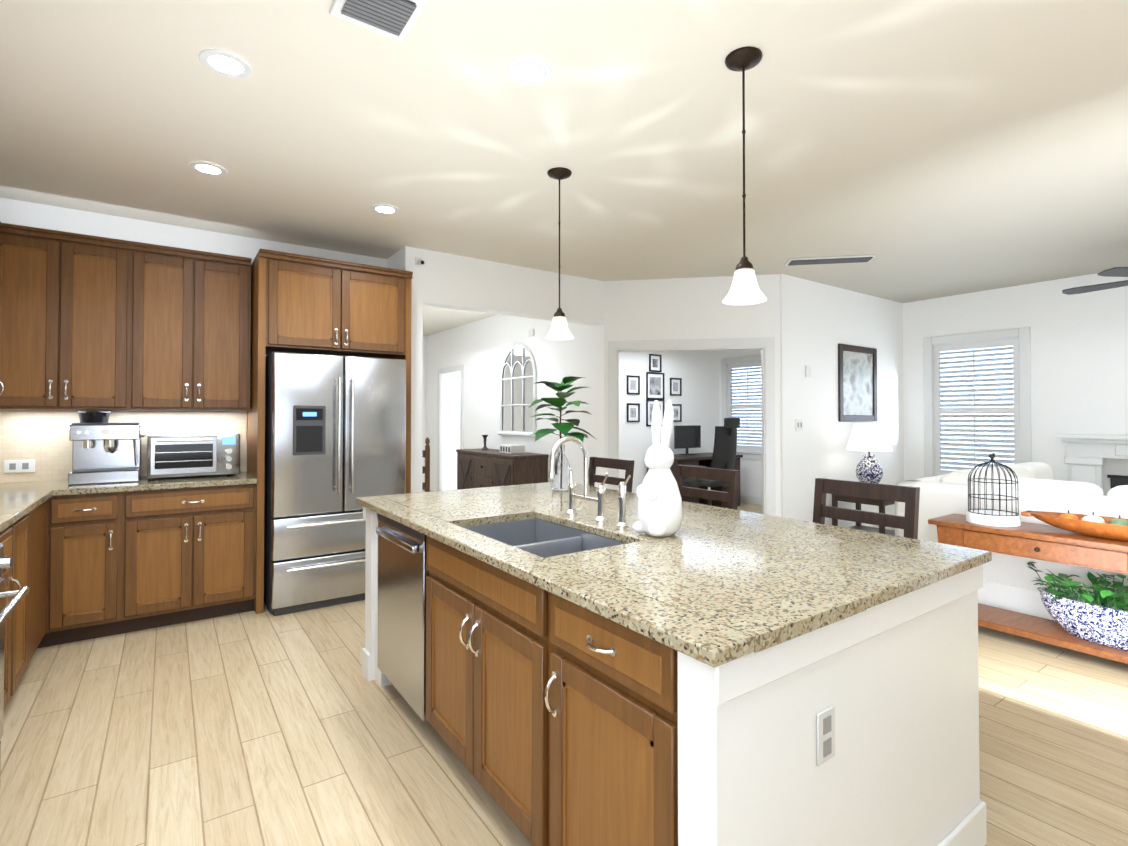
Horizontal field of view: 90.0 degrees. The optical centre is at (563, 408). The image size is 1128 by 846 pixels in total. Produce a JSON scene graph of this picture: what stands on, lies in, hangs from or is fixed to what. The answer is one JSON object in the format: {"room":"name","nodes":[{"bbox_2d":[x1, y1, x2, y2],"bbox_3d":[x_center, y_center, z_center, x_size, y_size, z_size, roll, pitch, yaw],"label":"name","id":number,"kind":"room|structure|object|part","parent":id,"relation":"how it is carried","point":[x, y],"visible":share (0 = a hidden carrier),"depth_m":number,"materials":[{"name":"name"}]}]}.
{"room":"kitchen","nodes":[
{"label":"kitchen","id":0,"kind":"room"},
{"bbox_2d":[0,197,383,482],"bbox_3d":[-2.737,0.032,4.248,2.760,2.740,0.120,1,-1,-35],"label":"wall","id":1,"kind":"structure","parent":0,"point":[25,213],"depth_m":4.03,"materials":[{"name":"white paint"}]},
{"bbox_2d":[4,460,34,472],"bbox_3d":[-3.494,0.368,3.620,0.145,0.080,0.009,1,-1,-35],"label":"switch plate","id":2,"kind":"object","parent":1,"relation":"attached to","point":[14,466],"depth_m":3.62,"materials":[{"name":"white plastic"}]},
{"bbox_2d":[0,223,75,409],"bbox_3d":[-3.318,-0.536,3.523,0.407,1.075,0.403,1,-1,-35],"label":"upper cabinet","id":3,"kind":"object","parent":1,"relation":"attached to","point":[38,284],"depth_m":3.43,"materials":[{"name":"brown wood"}]},
{"bbox_2d":[76,234,147,409],"bbox_3d":[-3.072,-0.533,3.729,0.480,1.075,0.349,1,-1,-35],"label":"upper cabinet","id":4,"kind":"object","parent":1,"relation":"attached to","point":[89,322],"depth_m":3.63,"materials":[{"name":"brown wood"}]},
{"bbox_2d":[144,246,251,410],"bbox_3d":[-2.681,-0.529,4.004,0.768,1.075,0.349,1,-1,-35],"label":"upper cabinet","id":5,"kind":"object","parent":1,"relation":"attached to","point":[199,305],"depth_m":3.90,"materials":[{"name":"brown wood"}]},
{"bbox_2d":[384,246,422,492],"bbox_3d":[-2.639,0.065,6.639,0.150,2.740,4.880,1,-1,-35],"label":"wall","id":6,"kind":"structure","parent":0,"point":[404,259],"depth_m":4.66,"materials":[{"name":"white paint"}]},
{"bbox_2d":[415,257,424,264],"bbox_3d":[-1.181,-1.213,4.634,0.050,0.081,0.105,1,-1,-35],"label":"security camera","id":7,"kind":"object","parent":6,"relation":"attached to","point":[418,261],"visible":1,"depth_m":4.62,"materials":[{"name":"white plastic"}]},
{"bbox_2d":[422,336,425,482],"bbox_3d":[-1.713,0.116,10.346,5.930,2.740,0.120,1,-1,-35],"label":"wall","id":8,"kind":"structure","parent":0,"point":[424,400],"depth_m":9.78,"materials":[{"name":"white paint"}]},
{"bbox_2d":[423,249,603,325],"bbox_3d":[-0.424,-1.104,5.321,1.940,0.440,0.150,1,-1,-35],"label":"wall","id":9,"kind":"structure","parent":0,"point":[452,281],"depth_m":5.17,"materials":[{"name":"white paint"}]},
{"bbox_2d":[426,314,603,490],"bbox_3d":[-0.942,0.081,7.832,0.120,2.740,4.880,1,-1,-35],"label":"wall","id":10,"kind":"structure","parent":0,"point":[478,349],"depth_m":7.24,"materials":[{"name":"white paint"}]},
{"bbox_2d":[437,364,463,490],"bbox_3d":[-1.780,0.399,8.962,0.088,2.135,0.970,1,-1,-35],"label":"door frame","id":11,"kind":"structure","parent":10,"relation":"attached to","point":[452,408],"depth_m":9.01,"materials":[{"name":"white wood"}]},
{"bbox_2d":[498,343,535,436],"bbox_3d":[-0.601,-0.249,7.209,0.050,1.182,0.940,1,-1,-35],"label":"arched mirror","id":12,"kind":"object","parent":10,"relation":"attached to","point":[517,384],"visible":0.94,"depth_m":7.21,"materials":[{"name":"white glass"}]},
{"bbox_2d":[528,329,534,336],"bbox_3d":[-0.403,-0.937,6.953,0.024,0.090,0.120,1,-1,-35],"label":"switch plate","id":13,"kind":"object","parent":10,"relation":"attached to","point":[531,332],"depth_m":6.93,"materials":[{"name":"white plastic"}]},
{"bbox_2d":[0,502,1127,845],"bbox_3d":[0.939,1.449,4.050,9.170,0.100,13.800,1,-1,-35],"label":"floor","id":14,"kind":"structure","parent":0,"point":[264,728],"depth_m":2.29,"materials":[{"name":"brown wood"}]},
{"bbox_2d":[0,515,23,709],"bbox_3d":[-2.482,0.929,2.026,0.629,0.885,0.743,1,-1,-35],"label":"base cabinet","id":15,"kind":"object","parent":14,"relation":"on","point":[12,537],"depth_m":2.46,"materials":[{"name":"brown wood"}]},
{"bbox_2d":[0,544,29,785],"bbox_3d":[-1.970,0.871,1.451,0.771,0.985,0.776,1,-1,-35],"label":"range","id":16,"kind":"object","parent":14,"relation":"on","point":[8,609],"visible":1,"depth_m":1.90,"materials":[{"name":"silver metal"}]},
{"bbox_2d":[20,511,31,680],"bbox_3d":[-2.730,0.934,2.379,0.629,0.885,0.426,1,-1,-35],"label":"base cabinet","id":17,"kind":"object","parent":14,"relation":"on","point":[27,514],"depth_m":2.69,"materials":[{"name":"brown wood"}]},
{"bbox_2d":[28,495,67,662],"bbox_3d":[-2.996,0.939,2.805,0.685,0.885,0.695,1,-1,-35],"label":"base cabinet","id":18,"kind":"object","parent":14,"relation":"on","point":[50,517],"depth_m":3.24,"materials":[{"name":"brown wood"}]},
{"bbox_2d":[64,487,139,643],"bbox_3d":[-2.977,0.950,3.604,0.416,0.885,0.630,1,-1,-35],"label":"base cabinet","id":19,"kind":"object","parent":14,"relation":"on","point":[91,561],"depth_m":3.38,"materials":[{"name":"brown wood"}]},
{"bbox_2d":[0,491,55,530],"bbox_3d":[-2.733,0.472,2.399,0.640,0.036,1.632,1,-1,-35],"label":"countertop","id":20,"kind":"structure","parent":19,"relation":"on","point":[13,504],"depth_m":2.77,"materials":[{"name":"beige stone"}]},
{"bbox_2d":[140,479,256,629],"bbox_3d":[-2.603,0.954,3.867,0.803,0.885,0.630,1,-1,-35],"label":"base cabinet","id":21,"kind":"object","parent":14,"relation":"on","point":[198,544],"depth_m":3.65,"materials":[{"name":"brown wood"}]},
{"bbox_2d":[0,471,255,494],"bbox_3d":[-2.958,0.489,3.618,1.674,0.036,0.640,1,-1,-35],"label":"countertop","id":22,"kind":"structure","parent":21,"relation":"on","point":[61,487],"depth_m":3.56,"materials":[{"name":"beige stone"}]},
{"bbox_2d":[68,411,144,484],"bbox_3d":[-2.980,0.244,3.695,0.370,0.455,0.422,1,-1,-35],"label":"espresso machine","id":23,"kind":"object","parent":22,"relation":"on","point":[104,450],"visible":1,"depth_m":3.64,"materials":[{"name":"silver metal"}]},
{"bbox_2d":[147,433,239,479],"bbox_3d":[-2.595,0.325,3.963,0.530,0.300,0.403,1,-1,-35],"label":"toaster oven","id":24,"kind":"object","parent":22,"relation":"on","point":[184,454],"visible":1,"depth_m":3.82,"materials":[{"name":"silver metal"}]},
{"bbox_2d":[247,249,412,613],"bbox_3d":[-1.818,0.159,4.396,1.076,2.490,0.686,1,-1,-35],"label":"cabinet","id":25,"kind":"object","parent":14,"relation":"on","point":[305,304],"visible":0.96,"depth_m":4.10,"materials":[{"name":"brown wood"}]},
{"bbox_2d":[264,352,405,615],"bbox_3d":[-1.774,0.513,4.315,0.910,1.780,0.826,1,-1,-35],"label":"fridge","id":26,"kind":"object","parent":14,"relation":"on","point":[335,436],"visible":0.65,"depth_m":3.96,"materials":[{"name":"grey metal"}]},
{"bbox_2d":[422,437,429,491],"bbox_3d":[-1.400,0.847,5.370,0.410,1.140,0.416,1,-1,-35],"label":"dining chair","id":27,"kind":"object","parent":14,"relation":"on","point":[426,470],"visible":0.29,"depth_m":5.60,"materials":[{"name":"brown wood"}]},
{"bbox_2d":[456,448,548,489],"bbox_3d":[-0.836,0.992,7.136,0.486,0.900,1.600,1,-1,-35],"label":"sideboard","id":28,"kind":"object","parent":14,"relation":"on","point":[478,468],"visible":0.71,"depth_m":6.72,"materials":[{"name":"brown wood"}]},
{"bbox_2d":[481,435,488,449],"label":"decor","id":29,"kind":"object","parent":28,"relation":"on","point":[484,436],"depth_m":7.48,"materials":[{"name":"brown plastic"}]},
{"bbox_2d":[500,444,524,453],"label":"decor","id":30,"kind":"object","parent":28,"relation":"on","point":[512,448],"depth_m":6.76,"materials":[{"name":"white ceramic"}]},
{"bbox_2d":[589,457,634,492],"bbox_3d":[0.166,0.871,3.820,0.440,1.050,0.450,1,-1,-35],"label":"bar stool","id":31,"kind":"object","parent":14,"relation":"on","point":[621,464],"visible":0.06,"depth_m":3.91,"materials":[{"name":"brown wood"}]},
{"bbox_2d":[359,504,986,845],"bbox_3d":[0.127,0.933,2.365,1.294,0.885,2.344,1,-1,-35],"label":"kitchen island","id":32,"kind":"object","parent":14,"relation":"on","point":[580,664],"depth_m":1.46,"materials":[{"name":"white"}]},
{"bbox_2d":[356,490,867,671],"bbox_3d":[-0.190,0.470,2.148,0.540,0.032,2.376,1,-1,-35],"label":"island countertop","id":33,"kind":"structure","parent":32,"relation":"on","point":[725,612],"depth_m":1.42,"materials":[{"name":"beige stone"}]},
{"bbox_2d":[456,482,991,611],"bbox_3d":[0.350,0.476,2.528,0.780,0.032,2.376,1,-1,-35],"label":"island countertop","id":34,"kind":"structure","parent":32,"relation":"on","point":[887,568],"depth_m":1.85,"materials":[{"name":"beige stone"}]},
{"bbox_2d":[464,516,627,555],"bbox_3d":[-0.093,0.579,2.113,0.444,0.210,0.744,1,-1,-35],"label":"sink","id":35,"kind":"object","parent":34,"relation":"in","point":[540,534],"depth_m":2.37,"materials":[{"name":"grey metal"}]},
{"bbox_2d":[529,376,596,489],"bbox_3d":[-0.018,0.140,3.285,0.420,0.659,0.415,1,-1,-35],"label":"leaf plant","id":36,"kind":"object","parent":34,"relation":"on","point":[560,480],"visible":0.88,"depth_m":3.25,"materials":[{"name":"green plant"}]},
{"bbox_2d":[564,468,631,527],"bbox_3d":[0.131,0.355,2.302,0.056,0.202,0.392,1,-1,-35],"label":"faucet","id":37,"kind":"object","parent":34,"relation":"on","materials":[{"name":"silver metal"}]},
{"bbox_2d":[632,400,682,536],"bbox_3d":[0.355,0.210,2.051,0.197,0.485,0.164,1,-1,-35],"label":"bunny","id":38,"kind":"object","parent":34,"relation":"on","point":[659,510],"visible":1,"depth_m":2.00,"materials":[{"name":"white ceramic"}]},
{"bbox_2d":[647,452,742,507],"bbox_3d":[1.940,1.074,8.362,1.400,0.770,0.664,1,-1,-35],"label":"desk","id":39,"kind":"object","parent":14,"relation":"on","point":[702,459],"visible":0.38,"depth_m":8.27,"materials":[{"name":"brown wood"}]},
{"bbox_2d":[674,425,700,454],"bbox_3d":[1.864,0.469,8.479,0.560,0.440,0.160,1,-1,-35],"label":"monitor","id":40,"kind":"object","parent":39,"relation":"on","point":[687,436],"visible":1,"depth_m":8.46,"materials":[{"name":"black plastic"}]},
{"bbox_2d":[675,465,739,509],"bbox_3d":[0.654,0.861,3.124,0.440,1.050,0.450,1,-1,-35],"label":"bar stool","id":41,"kind":"object","parent":14,"relation":"on","point":[730,496],"visible":0.04,"depth_m":3.19,"materials":[{"name":"brown wood"}]},
{"bbox_2d":[684,418,739,505],"bbox_3d":[1.953,0.780,7.478,0.660,1.328,0.727,1,-1,-35],"label":"office chair","id":42,"kind":"object","parent":14,"relation":"on","point":[724,449],"visible":0.56,"depth_m":7.22,"materials":[{"name":"black leather"}]},
{"bbox_2d":[832,494,894,535],"bbox_3d":[3.121,1.123,5.760,0.540,0.600,0.540,1,-1,-35],"label":"end table","id":43,"kind":"object","parent":14,"relation":"on","point":[859,501],"visible":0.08,"depth_m":5.69,"materials":[{"name":"brown wood"}]},
{"bbox_2d":[846,424,892,483],"bbox_3d":[3.121,0.487,5.768,0.420,0.670,0.420,1,-1,-35],"label":"table lamp","id":44,"kind":"object","parent":43,"relation":"on","point":[869,438],"visible":0.94,"depth_m":5.66,"materials":[{"name":"white fabric"}]},
{"bbox_2d":[813,478,919,538],"bbox_3d":[1.172,0.851,2.388,0.440,1.050,0.450,1,-1,-35],"label":"bar stool","id":45,"kind":"object","parent":14,"relation":"on","point":[909,496],"visible":0.1,"depth_m":2.47,"materials":[{"name":"brown wood"}]},
{"bbox_2d":[895,462,1127,620],"bbox_3d":[4.389,0.929,3.671,2.390,0.930,3.200,1,-1,-35],"label":"sofa","id":46,"kind":"object","parent":14,"relation":"on","point":[1008,582],"visible":0.29,"depth_m":3.70,"materials":[{"name":"white fabric"}]},
{"bbox_2d":[928,513,1127,663],"bbox_3d":[3.045,1.045,2.999,0.400,0.680,1.850,1,-1,-35],"label":"console table","id":47,"kind":"object","parent":14,"relation":"on","point":[1050,543],"visible":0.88,"depth_m":3.24,"materials":[{"name":"orange wood"}]},
{"bbox_2d":[966,453,1020,526],"bbox_3d":[2.679,0.493,3.526,0.274,0.436,0.274,1,-1,-35],"label":"cage","id":48,"kind":"object","parent":47,"relation":"on","point":[993,517],"visible":1,"depth_m":3.48,"materials":[{"name":"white metal"}]},
{"bbox_2d":[1021,510,1127,541],"bbox_3d":[3.042,0.632,3.009,0.300,0.143,0.950,1,-1,-35],"label":"dough bowl","id":49,"kind":"object","parent":47,"relation":"on","point":[1105,527],"visible":1,"depth_m":3.11,"materials":[{"name":"brown wood"}]},
{"bbox_2d":[1026,562,1127,650],"bbox_3d":[3.022,1.089,3.042,0.458,0.372,0.826,1,-1,-35],"label":"planter","id":50,"kind":"object","parent":47,"relation":"on","point":[1099,615],"visible":1,"depth_m":3.09,"materials":[{"name":"blue ceramic"}]},
{"bbox_2d":[1057,434,1127,495],"bbox_3d":[5.380,0.825,4.821,0.420,1.170,1.800,1,-1,-35],"label":"fireplace","id":51,"kind":"object","parent":14,"relation":"on","point":[1101,461],"visible":0.54,"depth_m":5.40,"materials":[{"name":"white"}]},
{"bbox_2d":[0,0,1127,335],"bbox_3d":[0.939,-1.391,4.089,9.170,0.100,13.800,1,-1,-35],"label":"ceiling","id":52,"kind":"structure","parent":0,"point":[928,148],"depth_m":2.77,"materials":[{"name":"paint"}]},
{"bbox_2d":[189,161,226,175],"bbox_3d":[-1.995,-1.349,3.163,0.177,0.006,0.193,1,-1,-35],"label":"recessed light","id":53,"kind":"object","parent":52,"relation":"in","point":[207,167],"depth_m":3.16,"materials":[{"name":"white"}]},
{"bbox_2d":[198,49,252,78],"bbox_3d":[-1.333,-1.362,2.225,0.183,0.006,0.188,1,-1,-35],"label":"recessed light","id":54,"kind":"object","parent":52,"relation":"in","point":[224,61],"depth_m":2.22,"materials":[{"name":"white"}]},
{"bbox_2d":[329,0,428,41],"bbox_3d":[-0.629,-1.360,1.911,0.260,0.020,0.260,1,-1,-35],"label":"ceiling vent","id":55,"kind":"object","parent":52,"relation":"in","point":[395,19],"visible":1,"depth_m":1.93,"materials":[{"name":"white metal"}]},
{"bbox_2d":[371,204,398,214],"bbox_3d":[-1.201,-1.341,3.782,0.178,0.006,0.189,1,-1,-35],"label":"recessed light","id":56,"kind":"object","parent":52,"relation":"in","point":[387,209],"depth_m":3.78,"materials":[{"name":"white"}]},
{"bbox_2d":[506,57,551,84],"bbox_3d":[-0.140,-1.362,2.271,0.181,0.006,0.186,1,-1,-35],"label":"recessed light","id":57,"kind":"object","parent":52,"relation":"in","point":[529,69],"depth_m":2.27,"materials":[{"name":"white"}]},
{"bbox_2d":[545,167,573,339],"bbox_3d":[-0.026,-0.877,3.220,0.170,0.949,0.170,1,-1,-35],"label":"pendant light","id":58,"kind":"object","parent":52,"relation":"hanging from","point":[559,329],"visible":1,"depth_m":3.19,"materials":[{"name":"white glass"}]},
{"bbox_2d":[722,46,766,304],"bbox_3d":[0.699,-0.891,2.190,0.170,0.949,0.170,1,-1,-35],"label":"pendant light","id":59,"kind":"object","parent":52,"relation":"hanging from","point":[744,289],"visible":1,"depth_m":2.17,"materials":[{"name":"white glass"}]},
{"bbox_2d":[785,255,876,265],"bbox_3d":[2.360,-1.316,5.014,0.720,0.022,0.200,0,-1,10],"label":"ceiling vent","id":60,"kind":"object","parent":52,"relation":"in","point":[830,260],"visible":0.98,"depth_m":4.97,"materials":[{"name":"white metal"}]},
{"bbox_2d":[1062,267,1127,294],"bbox_3d":[4.750,-1.115,4.428,1.330,0.439,1.315,1,-1,-35],"label":"ceiling fan","id":61,"kind":"object","parent":52,"relation":"hanging from","point":[1118,272],"visible":1,"depth_m":4.69,"materials":[{"name":"grey"}]},
{"bbox_2d":[619,351,719,492],"bbox_3d":[1.040,0.087,8.247,3.600,2.740,0.120,1,-1,-35],"label":"wall","id":62,"kind":"structure","parent":0,"point":[697,372],"depth_m":8.63,"materials":[{"name":"white paint"}]},
{"bbox_2d":[627,354,681,425],"bbox_3d":[1.356,-0.276,8.385,1.110,1.070,0.024,1,-1,-35],"label":"picture frames","id":63,"kind":"object","parent":62,"relation":"attached to","point":[654,385],"visible":0.85,"depth_m":8.37,"materials":[{"name":"black wood"}]},
{"bbox_2d":[604,274,780,516],"bbox_3d":[1.286,0.052,5.710,1.754,2.740,0.120,0,-1,10],"label":"wall","id":64,"kind":"structure","parent":0,"point":[673,308],"depth_m":5.67,"materials":[{"name":"white paint"}]},
{"bbox_2d":[608,337,775,515],"bbox_3d":[1.265,0.362,5.701,1.634,2.120,0.136,0,-1,10],"label":"trim","id":65,"kind":"structure","parent":64,"relation":"attached to","point":[765,346],"depth_m":5.60,"materials":[{"name":"white wood"}]},
{"bbox_2d":[780,274,903,527],"bbox_3d":[3.119,0.059,6.247,2.500,2.740,0.145,1,-1,-35],"label":"wall","id":66,"kind":"structure","parent":0,"point":[819,322],"depth_m":6.02,"materials":[{"name":"white paint"}]},
{"bbox_2d":[796,419,802,430],"bbox_3d":[2.356,0.160,5.643,0.120,0.120,0.010,1,-1,-35],"label":"switch plate","id":67,"kind":"object","parent":66,"relation":"attached to","point":[799,422],"depth_m":5.64,"materials":[{"name":"white plastic"}]},
{"bbox_2d":[805,366,810,377],"bbox_3d":[2.481,-0.377,5.734,0.080,0.120,0.019,1,-1,-35],"label":"switch plate","id":68,"kind":"object","parent":66,"relation":"attached to","point":[807,368],"depth_m":5.72,"materials":[{"name":"white plastic"}]},
{"bbox_3d":[3.284,-0.280,6.294,0.800,0.840,0.024,1,-1,-35],"label":"picture in the living room","id":69,"kind":"part","parent":66,"relation":"part of","materials":[{"name":"white paper"}]},
{"bbox_2d":[719,273,1127,497],"bbox_3d":[4.494,0.064,6.568,0.120,2.740,13.200,1,-1,-35],"label":"wall","id":70,"kind":"structure","parent":0,"point":[1079,363],"depth_m":5.78,"materials":[{"name":"white paint"}]},
{"bbox_2d":[721,354,761,459],"bbox_3d":[2.908,-0.035,8.816,0.181,2.000,1.400,1,-1,-35],"label":"window","id":71,"kind":"structure","parent":70,"relation":"in","point":[741,385],"depth_m":8.86,"materials":[{"name":"white"}]},
{"bbox_2d":[740,495,761,504],"bbox_3d":[3.327,1.400,8.095,0.014,0.110,2.670,1,-1,-35],"label":"baseboard","id":72,"kind":"structure","parent":70,"relation":"attached to","point":[751,500],"depth_m":8.71,"materials":[{"name":"white"}]},
{"bbox_2d":[922,327,1031,477],"bbox_3d":[4.642,0.021,6.349,0.181,2.160,1.430,1,-1,-35],"label":"living room window","id":73,"kind":"structure","parent":70,"relation":"in","point":[977,398],"depth_m":6.32,"materials":[{"name":"white plastic"}]},
{"bbox_3d":[-1.385,-0.029,-0.179,0.120,2.740,8.920,1,-1,-35],"label":"wall","id":74,"kind":"structure","parent":0,"visible":0},
{"bbox_2d":[0,222,3,277],"bbox_3d":[-3.262,-0.544,2.923,0.362,1.075,0.790,1,-1,-35],"label":"upper cabinet","id":75,"kind":"object","parent":74,"relation":"attached to","point":[1,224],"depth_m":3.34,"materials":[{"name":"brown wood"}]},
{"bbox_2d":[0,410,246,482],"bbox_3d":[-3.129,0.241,3.889,1.647,0.465,0.010,1,-1,-35],"label":"backsplash","id":76,"kind":"structure","parent":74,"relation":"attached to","point":[41,439],"depth_m":3.74,"materials":[{"name":"beige tile"}]}
]}

